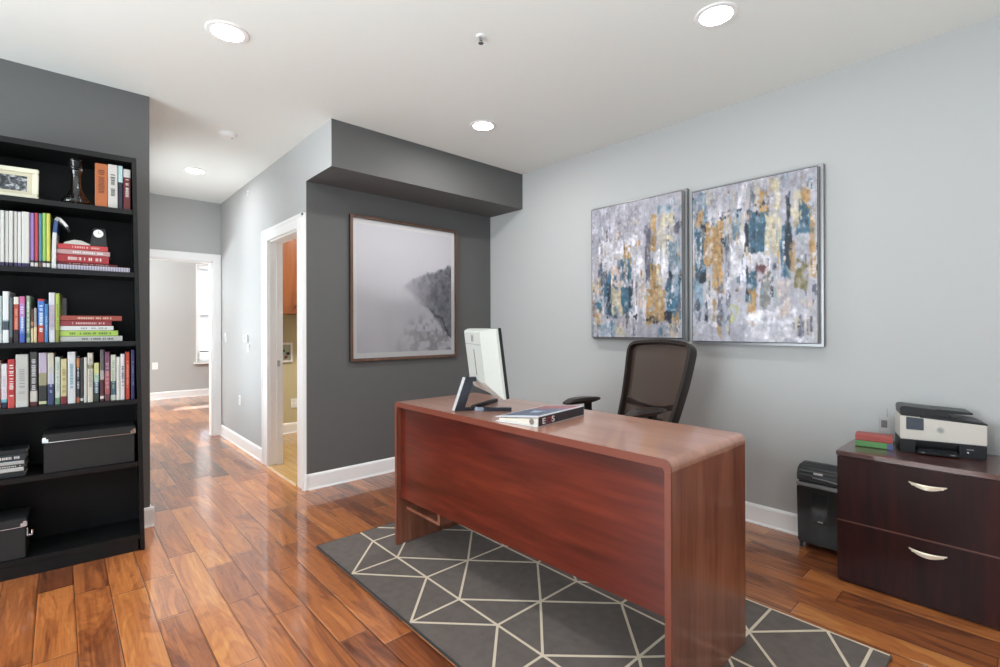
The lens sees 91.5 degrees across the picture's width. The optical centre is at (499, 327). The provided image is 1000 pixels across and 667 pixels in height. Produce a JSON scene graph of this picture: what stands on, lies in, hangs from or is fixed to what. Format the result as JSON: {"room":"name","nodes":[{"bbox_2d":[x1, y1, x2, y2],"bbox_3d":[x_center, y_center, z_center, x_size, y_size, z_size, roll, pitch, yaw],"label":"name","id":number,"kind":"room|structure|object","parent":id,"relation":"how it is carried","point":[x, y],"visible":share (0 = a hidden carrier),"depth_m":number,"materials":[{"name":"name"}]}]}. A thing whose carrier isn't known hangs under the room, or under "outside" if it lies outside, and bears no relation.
{"room":"home office","nodes":[
{"label":"home office","id":0,"kind":"room"},
{"bbox_2d":[150,260,208,392],"bbox_3d":[-6.044,-0.078,7.276,6.000,2.440,0.100,0,0,-42],"label":"wall","id":1,"kind":"structure","parent":0,"point":[172,283],"depth_m":7.90,"materials":[{"name":"grey paint"}]},
{"bbox_2d":[150,388,208,399],"bbox_3d":[-6.002,1.087,7.231,6.000,0.111,0.017,0,0,-42],"label":"baseboard","id":2,"kind":"structure","parent":1,"relation":"attached to","point":[197,392],"depth_m":7.93,"materials":[{"name":"white paint"}]},
{"bbox_2d":[194,264,208,363],"bbox_3d":[-4.665,-0.225,8.475,1.151,1.668,0.133,0,0,-42],"label":"window","id":3,"kind":"structure","parent":1,"relation":"in","point":[198,360],"depth_m":8.15,"materials":[{"name":"white paint"}]},
{"bbox_2d":[199,265,208,351],"bbox_3d":[-4.629,-0.312,8.435,1.000,1.445,0.040,0,0,-42],"label":"window blind","id":4,"kind":"object","parent":3,"relation":"attached to","point":[204,317],"visible":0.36,"depth_m":8.15,"materials":[{"name":"white paint"}]},
{"bbox_2d":[150,193,220,355],"bbox_3d":[-3.631,-0.086,4.608,6.000,2.440,0.100,0,0,-42],"label":"wall","id":5,"kind":"structure","parent":0,"point":[176,224],"depth_m":4.94,"materials":[{"name":"grey paint"}]},
{"bbox_2d":[150,249,220,435],"bbox_3d":[-3.302,0.185,4.888,0.876,1.897,0.126,0,0,-42],"label":"door frame","id":6,"kind":"structure","parent":5,"relation":"in","point":[214,261],"depth_m":5.10,"materials":[{"name":"white paint"}]},
{"bbox_2d":[0,58,490,507],"bbox_3d":[-2.178,-0.090,2.674,5.559,2.440,0.112,0,0,-42],"label":"wall","id":7,"kind":"structure","parent":0,"point":[351,405],"depth_m":3.47,"materials":[{"name":"grey paint"}]},
{"bbox_2d":[144,506,153,527],"bbox_3d":[-3.080,1.076,1.767,3.000,0.111,0.017,0,0,-42],"label":"baseboard","id":8,"kind":"structure","parent":7,"relation":"attached to","point":[148,511],"depth_m":2.76,"materials":[{"name":"white paint"}]},
{"bbox_2d":[305,457,394,490],"bbox_3d":[-0.710,1.071,3.927,1.704,0.111,0.017,0,0,-42],"label":"baseboard","id":9,"kind":"structure","parent":7,"relation":"attached to","point":[341,475],"depth_m":3.57,"materials":[{"name":"white paint"}]},
{"bbox_2d":[349,213,457,361],"bbox_3d":[-0.738,-0.292,3.897,0.975,1.085,0.030,0,0,-42],"label":"framed piece","id":10,"kind":"object","parent":7,"relation":"attached to","point":[403,295],"visible":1,"depth_m":3.86,"materials":[{"name":"brown wood"}]},
{"bbox_2d":[221,138,306,473],"bbox_3d":[-2.109,-0.089,4.298,0.103,2.440,2.402,0,0,-42],"label":"wall","id":11,"kind":"structure","parent":0,"point":[272,199],"depth_m":4.41,"materials":[{"name":"grey paint"}]},
{"bbox_2d":[220,424,261,462],"bbox_3d":[-2.460,1.076,4.604,0.017,0.111,1.473,0,0,-42],"label":"baseboard","id":12,"kind":"structure","parent":11,"relation":"attached to","point":[249,447],"depth_m":4.52,"materials":[{"name":"white paint"}]},
{"bbox_2d":[261,212,305,490],"bbox_3d":[-1.623,0.166,3.745,0.126,1.925,0.928,0,0,-42],"label":"door frame","id":13,"kind":"structure","parent":11,"relation":"in","point":[271,248],"depth_m":3.97,"materials":[{"name":"white paint"}]},
{"bbox_2d":[306,118,331,180],"bbox_3d":[-1.200,-1.163,3.217,0.003,0.299,0.424,0,0,-42],"label":"wall","id":14,"kind":"structure","parent":11,"relation":"attached to","point":[319,142],"depth_m":3.20,"materials":[{"name":"grey paint"}]},
{"bbox_2d":[283,315,296,423],"bbox_3d":[-1.901,-0.089,5.582,1.928,2.440,0.070,0,0,-42],"label":"wall","id":15,"kind":"structure","parent":0,"point":[289,321],"depth_m":5.22,"materials":[{"name":"beige paint"}]},
{"bbox_2d":[283,343,292,362],"bbox_3d":[-2.274,0.267,5.181,0.136,0.210,0.024,0,0,-42],"label":"picture","id":16,"kind":"object","parent":15,"relation":"attached to","point":[287,347],"visible":0.7,"depth_m":5.20,"materials":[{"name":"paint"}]},
{"bbox_2d":[283,238,296,314],"bbox_3d":[-2.005,-0.635,5.224,1.200,1.000,0.323,0,0,-42],"label":"wall cabinet","id":17,"kind":"object","parent":15,"relation":"attached to","point":[290,247],"visible":0.16,"depth_m":4.93,"materials":[{"name":"brown wood"}]},
{"bbox_2d":[283,422,296,433],"bbox_3d":[-1.907,1.075,5.516,1.828,0.111,0.017,0,0,-42],"label":"baseboard","id":18,"kind":"structure","parent":15,"relation":"attached to","point":[287,427],"depth_m":5.21,"materials":[{"name":"white paint"}]},
{"bbox_2d":[307,119,522,217],"bbox_3d":[-0.574,-1.164,3.784,1.687,0.299,0.423,0,0,-42],"label":"soffit","id":19,"kind":"structure","parent":0,"point":[364,160],"depth_m":3.54,"materials":[{"name":"grey paint"}]},
{"bbox_2d":[0,0,999,203],"bbox_3d":[-1.298,-1.362,3.145,7.700,0.100,12.600,0,0,-42],"label":"ceiling","id":20,"kind":"structure","parent":0,"point":[558,81],"depth_m":2.40,"materials":[{"name":"paint"}]},
{"bbox_2d":[205,20,248,43],"bbox_3d":[-1.211,-1.310,2.167,0.174,0.006,0.174,0,0,-42],"label":"recessed light","id":21,"kind":"object","parent":20,"relation":"in","point":[225,31],"visible":1,"depth_m":2.16,"materials":[{"name":"white paint"}]},
{"bbox_2d":[218,130,237,139],"bbox_3d":[-1.843,-1.294,3.304,0.120,0.033,0.120,0,0,-42],"label":"smoke detector","id":22,"kind":"object","parent":20,"relation":"attached to","point":[228,135],"visible":1,"depth_m":3.27,"materials":[{"name":"white paint"}]},
{"bbox_2d":[470,120,495,130],"bbox_3d":[-0.111,-1.312,3.175,0.174,0.006,0.174,0,0,-42],"label":"recessed light","id":23,"kind":"object","parent":20,"relation":"in","point":[479,125],"visible":1,"depth_m":3.17,"materials":[{"name":"white paint"}]},
{"bbox_2d":[694,1,738,27],"bbox_3d":[0.911,-1.315,2.057,0.174,0.006,0.174,0,0,-42],"label":"recessed light","id":24,"kind":"object","parent":20,"relation":"in","point":[717,14],"visible":1,"depth_m":2.05,"materials":[{"name":"white paint"}]},
{"bbox_2d":[0,395,999,666],"bbox_3d":[-1.922,1.156,2.573,5.800,0.066,12.400,0,0,-42],"label":"floor","id":25,"kind":"structure","parent":0,"point":[231,571],"depth_m":2.06,"materials":[{"name":"brown wood"}]},
{"bbox_2d":[0,135,144,581],"bbox_3d":[-2.171,0.138,2.366,0.713,1.982,0.274,0,0,-38],"label":"bookcase","id":26,"kind":"object","parent":25,"relation":"on","point":[82,515],"visible":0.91,"depth_m":2.46,"materials":[{"name":"black laminate"}]},
{"bbox_2d":[0,210,4,265],"bbox_3d":[-2.280,-0.400,2.250,0.013,0.247,0.183,0,0,-38],"label":"book","id":27,"kind":"object","parent":26,"relation":"on","point":[2,212],"visible":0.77,"depth_m":2.18,"materials":[{"name":"paper"}]},
{"bbox_2d":[1,362,7,407],"bbox_3d":[-2.271,0.263,2.248,0.021,0.199,0.162,0,0,-38],"label":"book","id":28,"kind":"object","parent":26,"relation":"on","point":[4,367],"visible":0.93,"depth_m":2.19,"materials":[{"name":"paper"}]},
{"bbox_2d":[5,211,8,265],"bbox_3d":[-2.265,-0.400,2.253,0.013,0.247,0.164,0,0,-38],"label":"book","id":29,"kind":"object","parent":26,"relation":"on","point":[6,212],"visible":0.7,"depth_m":2.19,"materials":[{"name":"paper"}]},
{"bbox_2d":[3,291,15,342],"bbox_3d":[-2.271,-0.046,2.257,0.020,0.230,0.185,0,0,-38],"label":"book","id":30,"kind":"object","parent":26,"relation":"on","point":[7,295],"visible":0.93,"depth_m":2.19,"materials":[{"name":"paper"}]},
{"bbox_2d":[9,211,13,265],"bbox_3d":[-2.251,-0.401,2.259,0.013,0.249,0.160,0,0,-38],"label":"book","id":31,"kind":"object","parent":26,"relation":"on","point":[11,213],"visible":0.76,"depth_m":2.20,"materials":[{"name":"paper"}]},
{"bbox_2d":[8,358,15,407],"bbox_3d":[-2.252,0.253,2.262,0.023,0.218,0.171,0,0,-38],"label":"book","id":32,"kind":"object","parent":26,"relation":"on","point":[11,362],"visible":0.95,"depth_m":2.20,"materials":[{"name":"paper"}]},
{"bbox_2d":[10,298,13,342],"bbox_3d":[-2.244,-0.032,2.250,0.010,0.202,0.140,0,0,-38],"label":"book","id":33,"kind":"object","parent":26,"relation":"on","point":[11,299],"visible":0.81,"depth_m":2.20,"materials":[{"name":"paper"}]},
{"bbox_2d":[0,465,27,478],"bbox_3d":[-2.263,0.666,2.230,0.140,0.023,0.120,0,0,-38],"label":"book","id":34,"kind":"object","parent":26,"relation":"on","point":[18,473],"visible":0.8,"depth_m":2.21,"materials":[{"name":"paper"}]},
{"bbox_2d":[0,464,27,473],"bbox_3d":[-2.265,0.645,2.231,0.137,0.017,0.120,0,0,-38],"label":"book","id":35,"kind":"object","parent":34,"relation":"on","point":[16,469],"visible":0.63,"depth_m":2.20,"materials":[{"name":"paper"}]},
{"bbox_2d":[0,458,28,468],"bbox_3d":[-2.264,0.629,2.234,0.143,0.013,0.120,0,0,-38],"label":"book","id":36,"kind":"object","parent":35,"relation":"on","point":[27,460],"visible":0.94,"depth_m":2.21,"materials":[{"name":"paper"}]},
{"bbox_2d":[0,458,26,465],"bbox_3d":[-2.264,0.614,2.229,0.138,0.015,0.120,0,0,-38],"label":"book","id":37,"kind":"object","parent":36,"relation":"on","point":[19,461],"visible":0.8,"depth_m":2.20,"materials":[{"name":"paper"}]},
{"bbox_2d":[0,452,28,462],"bbox_3d":[-2.263,0.591,2.232,0.142,0.029,0.120,0,0,-38],"label":"book","id":38,"kind":"object","parent":37,"relation":"on","point":[15,457],"visible":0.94,"depth_m":2.21,"materials":[{"name":"paper"}]},
{"bbox_2d":[0,444,29,455],"bbox_3d":[-2.263,0.565,2.235,0.146,0.019,0.120,0,0,-38],"label":"book","id":39,"kind":"object","parent":38,"relation":"on","point":[17,449],"visible":1,"depth_m":2.22,"materials":[{"name":"paper"}]},
{"bbox_2d":[14,211,17,265],"bbox_3d":[-2.246,-0.401,2.275,0.013,0.249,0.172,0,0,-38],"label":"book","id":40,"kind":"object","parent":26,"relation":"on","point":[15,212],"visible":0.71,"depth_m":2.21,"materials":[{"name":"paper"}]},
{"bbox_2d":[0,506,32,561],"bbox_3d":[-2.275,0.957,2.250,0.191,0.178,0.201,0,0,-39],"label":"storage box","id":41,"kind":"object","parent":26,"relation":"on","point":[15,534],"visible":1,"depth_m":2.20,"materials":[{"name":"black fabric"}]},
{"bbox_2d":[14,297,19,342],"bbox_3d":[-2.245,-0.035,2.278,0.017,0.207,0.187,0,0,-38],"label":"book","id":42,"kind":"object","parent":26,"relation":"on","point":[16,299],"visible":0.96,"depth_m":2.21,"materials":[{"name":"paper"}]},
{"bbox_2d":[0,165,38,198],"bbox_3d":[-2.238,-0.666,2.239,0.176,0.148,0.033,0,0,-35],"label":"photo frame","id":43,"kind":"object","parent":26,"relation":"on","point":[14,181],"visible":0.93,"depth_m":2.25,"materials":[{"name":"wood"}]},
{"bbox_2d":[18,212,21,265],"bbox_3d":[-2.239,-0.400,2.288,0.012,0.249,0.186,0,0,-38],"label":"book","id":44,"kind":"object","parent":26,"relation":"on","point":[19,213],"visible":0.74,"depth_m":2.21,"materials":[{"name":"paper"}]},
{"bbox_2d":[16,353,29,406],"bbox_3d":[-2.225,0.242,2.283,0.042,0.239,0.170,0,0,-38],"label":"book","id":45,"kind":"object","parent":26,"relation":"on","point":[22,360],"visible":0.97,"depth_m":2.22,"materials":[{"name":"paper"}]},
{"bbox_2d":[20,296,25,342],"bbox_3d":[-2.225,-0.036,2.283,0.018,0.210,0.171,0,0,-38],"label":"book","id":46,"kind":"object","parent":26,"relation":"on","point":[22,298],"visible":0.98,"depth_m":2.22,"materials":[{"name":"paper"}]},
{"bbox_2d":[22,212,29,266],"bbox_3d":[-2.223,-0.402,2.299,0.025,0.252,0.187,0,0,-38],"label":"book","id":47,"kind":"object","parent":26,"relation":"on","point":[25,215],"visible":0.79,"depth_m":2.23,"materials":[{"name":"paper"}]},
{"bbox_2d":[26,296,34,341],"bbox_3d":[-2.218,-0.038,2.305,0.013,0.213,0.187,0,0,-38],"label":"book","id":48,"kind":"object","parent":26,"relation":"on","point":[30,301],"visible":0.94,"depth_m":2.23,"materials":[{"name":"paper"}]},
{"bbox_2d":[30,213,34,266],"bbox_3d":[-2.205,-0.401,2.310,0.013,0.250,0.178,0,0,-38],"label":"book","id":49,"kind":"object","parent":26,"relation":"on","point":[32,215],"visible":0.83,"depth_m":2.24,"materials":[{"name":"paper"}]},
{"bbox_2d":[30,350,41,405],"bbox_3d":[-2.203,0.237,2.316,0.025,0.249,0.186,0,0,-38],"label":"book","id":50,"kind":"object","parent":26,"relation":"on","point":[34,355],"visible":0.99,"depth_m":2.25,"materials":[{"name":"paper"}]},
{"bbox_2d":[35,213,38,266],"bbox_3d":[-2.192,-0.402,2.317,0.013,0.252,0.169,0,0,-38],"label":"book","id":51,"kind":"object","parent":26,"relation":"on","point":[36,214],"visible":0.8,"depth_m":2.25,"materials":[{"name":"paper"}]},
{"bbox_2d":[39,213,42,267],"bbox_3d":[-2.171,-0.402,2.312,0.011,0.252,0.136,0,0,-38],"label":"book","id":52,"kind":"object","parent":26,"relation":"on","point":[40,214],"visible":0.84,"depth_m":2.26,"materials":[{"name":"paper"}]},
{"bbox_2d":[38,299,47,341],"bbox_3d":[-2.179,-0.032,2.326,0.023,0.201,0.170,0,0,-38],"label":"book","id":53,"kind":"object","parent":26,"relation":"on","point":[41,302],"visible":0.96,"depth_m":2.26,"materials":[{"name":"paper"}]},
{"bbox_2d":[39,351,50,405],"bbox_3d":[-2.174,0.240,2.329,0.028,0.244,0.171,0,0,-38],"label":"book","id":54,"kind":"object","parent":26,"relation":"on","point":[43,356],"visible":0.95,"depth_m":2.26,"materials":[{"name":"paper"}]},
{"bbox_2d":[43,213,46,267],"bbox_3d":[-2.175,-0.404,2.339,0.013,0.256,0.184,0,0,-38],"label":"book","id":55,"kind":"object","parent":26,"relation":"on","point":[44,214],"visible":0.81,"depth_m":2.27,"materials":[{"name":"paper"}]},
{"bbox_2d":[45,304,48,341],"bbox_3d":[-2.161,-0.020,2.334,0.012,0.178,0.172,0,0,-38],"label":"book","id":56,"kind":"object","parent":26,"relation":"on","point":[46,305],"visible":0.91,"depth_m":2.27,"materials":[{"name":"paper"}]},
{"bbox_2d":[47,213,53,267],"bbox_3d":[-2.164,-0.404,2.347,0.013,0.256,0.185,0,0,-38],"label":"book","id":57,"kind":"object","parent":26,"relation":"on","point":[50,221],"visible":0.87,"depth_m":2.28,"materials":[{"name":"paper"}]},
{"bbox_2d":[49,293,55,341],"bbox_3d":[-2.154,-0.047,2.354,0.021,0.232,0.189,0,0,-38],"label":"book","id":58,"kind":"object","parent":26,"relation":"on","point":[52,298],"visible":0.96,"depth_m":2.28,"materials":[{"name":"paper"}]},
{"bbox_2d":[48,352,57,404],"bbox_3d":[-2.151,0.240,2.345,0.023,0.243,0.169,0,0,-38],"label":"book","id":59,"kind":"object","parent":26,"relation":"on","point":[51,355],"visible":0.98,"depth_m":2.28,"materials":[{"name":"paper"}]},
{"bbox_2d":[55,355,62,403],"bbox_3d":[-2.133,0.250,2.361,0.018,0.223,0.173,0,0,-38],"label":"book","id":60,"kind":"object","parent":26,"relation":"on","point":[57,358],"visible":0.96,"depth_m":2.29,"materials":[{"name":"paper"}]},
{"bbox_2d":[55,293,62,341],"bbox_3d":[-2.134,-0.046,2.360,0.014,0.229,0.173,0,0,-38],"label":"book","id":61,"kind":"object","parent":26,"relation":"on","point":[59,298],"visible":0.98,"depth_m":2.29,"materials":[{"name":"paper"}]},
{"bbox_2d":[52,217,70,267],"bbox_3d":[-2.125,-0.398,2.363,0.059,0.243,0.160,0,0,-38],"label":"magazine","id":62,"kind":"object","parent":26,"relation":"on","point":[58,222],"visible":0.91,"depth_m":2.29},
{"bbox_2d":[61,357,67,403],"bbox_3d":[-2.117,0.255,2.376,0.021,0.213,0.180,0,0,-38],"label":"book","id":63,"kind":"object","parent":26,"relation":"on","point":[64,361],"visible":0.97,"depth_m":2.31,"materials":[{"name":"paper"}]},
{"bbox_2d":[68,350,77,403],"bbox_3d":[-2.099,0.239,2.397,0.029,0.245,0.189,0,0,-38],"label":"book","id":64,"kind":"object","parent":26,"relation":"on","point":[72,355],"visible":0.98,"depth_m":2.32,"materials":[{"name":"paper"}]},
{"bbox_2d":[61,158,90,204],"bbox_3d":[-2.065,-0.707,2.376,0.110,0.230,0.110,0,0,-38],"label":"vase","id":65,"kind":"object","parent":26,"relation":"on","point":[75,195],"visible":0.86,"depth_m":2.36,"materials":[{"name":"clear glass"}]},
{"bbox_2d":[76,354,81,402],"bbox_3d":[-2.078,0.249,2.408,0.013,0.225,0.176,0,0,-38],"label":"book","id":66,"kind":"object","parent":26,"relation":"on","point":[78,357],"visible":1,"depth_m":2.34,"materials":[{"name":"paper"}]},
{"bbox_2d":[84,356,87,401],"bbox_3d":[-2.055,0.253,2.422,0.012,0.217,0.176,0,0,-38],"label":"book","id":67,"kind":"object","parent":26,"relation":"on","point":[85,357],"visible":0.89,"depth_m":2.35,"materials":[{"name":"paper"}]},
{"bbox_2d":[42,420,135,473],"bbox_3d":[-2.044,0.589,2.439,0.347,0.178,0.201,0,0,-39],"label":"storage box","id":68,"kind":"object","parent":26,"relation":"on","point":[92,445],"visible":1,"depth_m":2.37,"materials":[{"name":"cardboard"}]},
{"bbox_2d":[60,336,121,341],"bbox_3d":[-2.036,0.056,2.438,0.232,0.025,0.160,0,0,-38],"label":"book","id":69,"kind":"object","parent":26,"relation":"on","point":[62,338],"visible":1,"depth_m":2.37,"materials":[{"name":"paper"}]},
{"bbox_2d":[60,331,117,335],"bbox_3d":[-2.044,0.029,2.431,0.219,0.026,0.160,0,0,-38],"label":"book","id":70,"kind":"object","parent":69,"relation":"on","point":[62,333],"visible":0.98,"depth_m":2.37,"materials":[{"name":"paper"}]},
{"bbox_2d":[60,326,113,330],"bbox_3d":[-2.046,0.004,2.423,0.197,0.022,0.150,0,0,-38],"label":"book","id":71,"kind":"object","parent":70,"relation":"on","point":[62,328],"visible":1,"depth_m":2.36,"materials":[{"name":"paper"}]},
{"bbox_2d":[60,321,111,325],"bbox_3d":[-2.050,-0.020,2.420,0.192,0.024,0.150,0,0,-38],"label":"book","id":72,"kind":"object","parent":71,"relation":"on","point":[62,323],"visible":1,"depth_m":2.36,"materials":[{"name":"paper"}]},
{"bbox_2d":[60,315,121,320],"bbox_3d":[-2.040,-0.045,2.441,0.230,0.024,0.170,0,0,-38],"label":"book","id":73,"kind":"object","parent":72,"relation":"on","point":[62,318],"visible":1,"depth_m":2.37,"materials":[{"name":"paper"}]},
{"bbox_2d":[88,352,93,401],"bbox_3d":[-2.040,0.243,2.433,0.021,0.238,0.176,0,0,-38],"label":"book","id":74,"kind":"object","parent":26,"relation":"on","point":[90,354],"visible":0.98,"depth_m":2.37,"materials":[{"name":"paper"}]},
{"bbox_2d":[56,264,129,271],"bbox_3d":[-2.033,-0.288,2.447,0.276,0.023,0.171,0,0,-38],"label":"notebook","id":75,"kind":"object","parent":26,"relation":"on","point":[60,266],"visible":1,"depth_m":2.38,"materials":[{"name":"paper"}]},
{"bbox_2d":[57,262,116,266],"bbox_3d":[-2.049,-0.306,2.429,0.225,0.010,0.160,0,0,-38],"label":"book","id":76,"kind":"object","parent":75,"relation":"on","point":[67,263],"visible":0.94,"depth_m":2.37,"materials":[{"name":"paper"}]},
{"bbox_2d":[56,253,108,264],"bbox_3d":[-2.060,-0.330,2.413,0.196,0.037,0.150,0,0,-38],"label":"book","id":77,"kind":"object","parent":76,"relation":"on","point":[59,257],"visible":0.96,"depth_m":2.35,"materials":[{"name":"paper"}]},
{"bbox_2d":[56,248,109,259],"bbox_3d":[-2.058,-0.361,2.415,0.197,0.023,0.150,0,0,-38],"label":"book","id":78,"kind":"object","parent":77,"relation":"on","point":[58,251],"visible":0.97,"depth_m":2.35,"materials":[{"name":"paper"}]},
{"bbox_2d":[57,243,107,251],"bbox_3d":[-2.058,-0.386,2.412,0.186,0.024,0.146,0,0,-38],"label":"book","id":79,"kind":"object","parent":78,"relation":"on","point":[59,245],"visible":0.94,"depth_m":2.35,"materials":[{"name":"paper"}]},
{"bbox_2d":[90,228,106,246],"bbox_3d":[-1.984,-0.443,2.409,0.067,0.088,0.041,0,0,-38],"label":"desk clock","id":80,"kind":"object","parent":79,"relation":"on","point":[98,238],"visible":0.96,"depth_m":2.40,"materials":[{"name":"black plastic"}]},
{"bbox_2d":[94,361,99,401],"bbox_3d":[-2.026,0.267,2.452,0.020,0.188,0.185,0,0,-38],"label":"book","id":81,"kind":"object","parent":26,"relation":"on","point":[96,364],"visible":1,"depth_m":2.38,"materials":[{"name":"paper"}]},
{"bbox_2d":[95,163,107,206],"bbox_3d":[-2.012,-0.697,2.463,0.049,0.211,0.187,0,0,-38],"label":"book","id":82,"kind":"object","parent":26,"relation":"on","point":[101,170],"visible":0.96,"depth_m":2.39,"materials":[{"name":"paper"}]},
{"bbox_2d":[100,349,104,400],"bbox_3d":[-2.006,0.236,2.461,0.015,0.251,0.178,0,0,-38],"label":"book","id":83,"kind":"object","parent":26,"relation":"on","point":[102,351],"visible":1,"depth_m":2.39,"materials":[{"name":"paper"}]},
{"bbox_2d":[105,351,109,400],"bbox_3d":[-1.993,0.241,2.477,0.020,0.241,0.187,0,0,-38],"label":"book","id":84,"kind":"object","parent":26,"relation":"on","point":[107,353],"visible":1,"depth_m":2.40,"materials":[{"name":"paper"}]},
{"bbox_2d":[108,164,117,207],"bbox_3d":[-1.975,-0.699,2.488,0.038,0.215,0.180,0,0,-38],"label":"book","id":85,"kind":"object","parent":26,"relation":"on","point":[112,169],"visible":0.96,"depth_m":2.42,"materials":[{"name":"paper"}]},
{"bbox_2d":[111,353,115,399],"bbox_3d":[-1.974,0.249,2.489,0.021,0.225,0.175,0,0,-38],"label":"book","id":86,"kind":"object","parent":26,"relation":"on","point":[113,356],"visible":1,"depth_m":2.42,"materials":[{"name":"paper"}]},
{"bbox_2d":[118,166,122,208],"bbox_3d":[-1.950,-0.700,2.504,0.019,0.216,0.166,0,0,-38],"label":"book","id":87,"kind":"object","parent":26,"relation":"on","point":[120,168],"visible":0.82,"depth_m":2.44,"materials":[{"name":"paper"}]},
{"bbox_2d":[120,353,124,399],"bbox_3d":[-1.939,0.247,2.504,0.017,0.229,0.163,0,0,-38],"label":"book","id":88,"kind":"object","parent":26,"relation":"on","point":[122,355],"visible":1,"depth_m":2.44,"materials":[{"name":"paper"}]},
{"bbox_2d":[123,169,130,209],"bbox_3d":[-1.929,-0.694,2.521,0.030,0.204,0.168,0,0,-38],"label":"book","id":89,"kind":"object","parent":26,"relation":"on","point":[126,173],"visible":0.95,"depth_m":2.45,"materials":[{"name":"paper"}]},
{"bbox_2d":[125,351,129,398],"bbox_3d":[-1.931,0.242,2.525,0.018,0.238,0.178,0,0,-38],"label":"book","id":90,"kind":"object","parent":26,"relation":"on","point":[127,353],"visible":1,"depth_m":2.46,"materials":[{"name":"paper"}]},
{"bbox_2d":[131,349,134,398],"bbox_3d":[-1.908,0.238,2.533,0.014,0.248,0.165,0,0,-38],"label":"book","id":91,"kind":"object","parent":26,"relation":"on","point":[132,350],"visible":1,"depth_m":2.47,"materials":[{"name":"paper"}]},
{"bbox_2d":[267,464,296,485],"bbox_3d":[-1.636,1.123,3.728,0.090,0.012,0.644,0,0,-42],"label":"threshold","id":92,"kind":"object","parent":25,"relation":"on","point":[282,472],"visible":0.79,"depth_m":3.73,"materials":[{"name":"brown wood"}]},
{"bbox_2d":[316,522,891,666],"bbox_3d":[0.193,1.117,2.075,1.117,0.011,2.149,0,0,-42],"label":"area rug","id":93,"kind":"object","parent":25,"relation":"on","point":[478,600],"visible":0.62,"depth_m":1.89,"materials":[{"name":"fabric"}]},
{"bbox_2d":[395,393,745,666],"bbox_3d":[0.163,0.745,2.118,0.518,0.733,1.530,0,0,-42],"label":"office desk","id":94,"kind":"object","parent":93,"relation":"on","point":[648,513],"visible":0.98,"depth_m":1.67,"materials":[{"name":"brown wood"}]},
{"bbox_2d":[452,328,511,410],"bbox_3d":[-0.075,0.190,2.228,0.275,0.376,0.502,0,0,-17],"label":"monitor","id":95,"kind":"object","parent":94,"relation":"on","point":[484,346],"visible":1,"depth_m":2.11,"materials":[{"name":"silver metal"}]},
{"bbox_2d":[496,406,583,426],"bbox_3d":[0.173,0.358,2.037,0.212,0.040,0.342,0,0,40],"label":"ring binder","id":96,"kind":"object","parent":94,"relation":"on","point":[543,415],"visible":1,"depth_m":1.95,"materials":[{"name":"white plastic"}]},
{"bbox_2d":[563,339,696,422],"bbox_3d":[0.720,0.596,2.734,0.662,1.052,0.564,0,0,-31],"label":"office chair","id":97,"kind":"object","parent":25,"relation":"on","point":[658,373],"visible":0.51,"depth_m":2.84,"materials":[{"name":"fabric"}]},
{"bbox_2d":[796,460,837,550],"bbox_3d":[1.644,0.907,2.467,0.153,0.424,0.216,0,0,-42],"label":"paper shredder","id":98,"kind":"object","parent":25,"relation":"on","point":[817,482],"visible":0.61,"depth_m":2.43,"materials":[{"name":"black plastic"}]},
{"bbox_2d":[836,439,999,629],"bbox_3d":[1.834,0.831,2.059,0.409,0.577,0.614,0,0,-42],"label":"filing cabinet","id":99,"kind":"object","parent":25,"relation":"on","point":[922,529],"visible":0.96,"depth_m":1.95,"materials":[{"name":"brown wood"}]},
{"bbox_2d":[855,440,893,449],"bbox_3d":[1.706,0.529,2.220,0.135,0.026,0.079,0,0,42],"label":"book","id":100,"kind":"object","parent":99,"relation":"on","point":[870,444],"visible":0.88,"depth_m":2.19,"materials":[{"name":"paper"}]},
{"bbox_2d":[855,431,893,443],"bbox_3d":[1.706,0.501,2.223,0.134,0.028,0.078,0,0,42],"label":"book","id":101,"kind":"object","parent":100,"relation":"on","point":[859,435],"visible":1,"depth_m":2.20,"materials":[{"name":"paper"}]},
{"bbox_2d":[895,402,987,459],"bbox_3d":[1.904,0.442,2.115,0.278,0.199,0.192,0,0,33],"label":"printer","id":102,"kind":"object","parent":99,"relation":"on","point":[923,429],"visible":1,"depth_m":2.07,"materials":[{"name":"white plastic"}]},
{"bbox_2d":[915,445,959,457],"bbox_3d":[1.860,0.528,2.078,0.136,0.020,0.080,0,0,33],"label":"paper tray","id":103,"kind":"object","parent":102,"relation":"on","point":[941,450],"depth_m":2.07,"materials":[{"name":"plastic"}]},
{"bbox_2d":[930,405,972,414],"bbox_3d":[1.942,0.357,2.102,0.119,0.018,0.125,0,0,33],"label":"tray","id":104,"kind":"object","parent":102,"relation":"on","point":[934,410],"depth_m":2.07,"materials":[{"name":"plastic"}]},
{"bbox_2d":[490,16,999,513],"bbox_3d":[2.063,-0.101,2.204,0.100,2.440,6.499,0,0,-42],"label":"wall","id":105,"kind":"structure","parent":0,"point":[907,139],"depth_m":2.51,"materials":[{"name":"grey paint"}]},
{"bbox_2d":[591,188,689,340],"bbox_3d":[0.929,-0.395,3.336,0.060,0.962,0.734,0,0,-42],"label":"framed painting","id":106,"kind":"object","parent":105,"relation":"attached to","point":[640,247],"visible":1,"depth_m":3.27,"materials":[{"name":"silver metal"}]},
{"bbox_2d":[692,163,824,346],"bbox_3d":[1.434,-0.374,2.779,0.060,0.950,0.705,0,0,-42],"label":"framed painting","id":107,"kind":"object","parent":105,"relation":"attached to","point":[758,243],"visible":1,"depth_m":2.71,"materials":[{"name":"silver metal"}]},
{"bbox_2d":[745,501,797,535],"bbox_3d":[2.056,1.063,2.127,0.017,0.111,6.399,0,0,-42],"label":"baseboard","id":108,"kind":"structure","parent":105,"relation":"attached to","point":[780,520],"depth_m":2.72,"materials":[{"name":"white paint"}]},
{"bbox_2d":[879,408,890,434],"bbox_3d":[1.782,0.458,2.256,0.054,0.168,0.045,0,0,36],"label":"wall outlet","id":109,"kind":"object","parent":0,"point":[884,421],"visible":0.59,"depth_m":2.25,"materials":[{"name":"grey plastic"}]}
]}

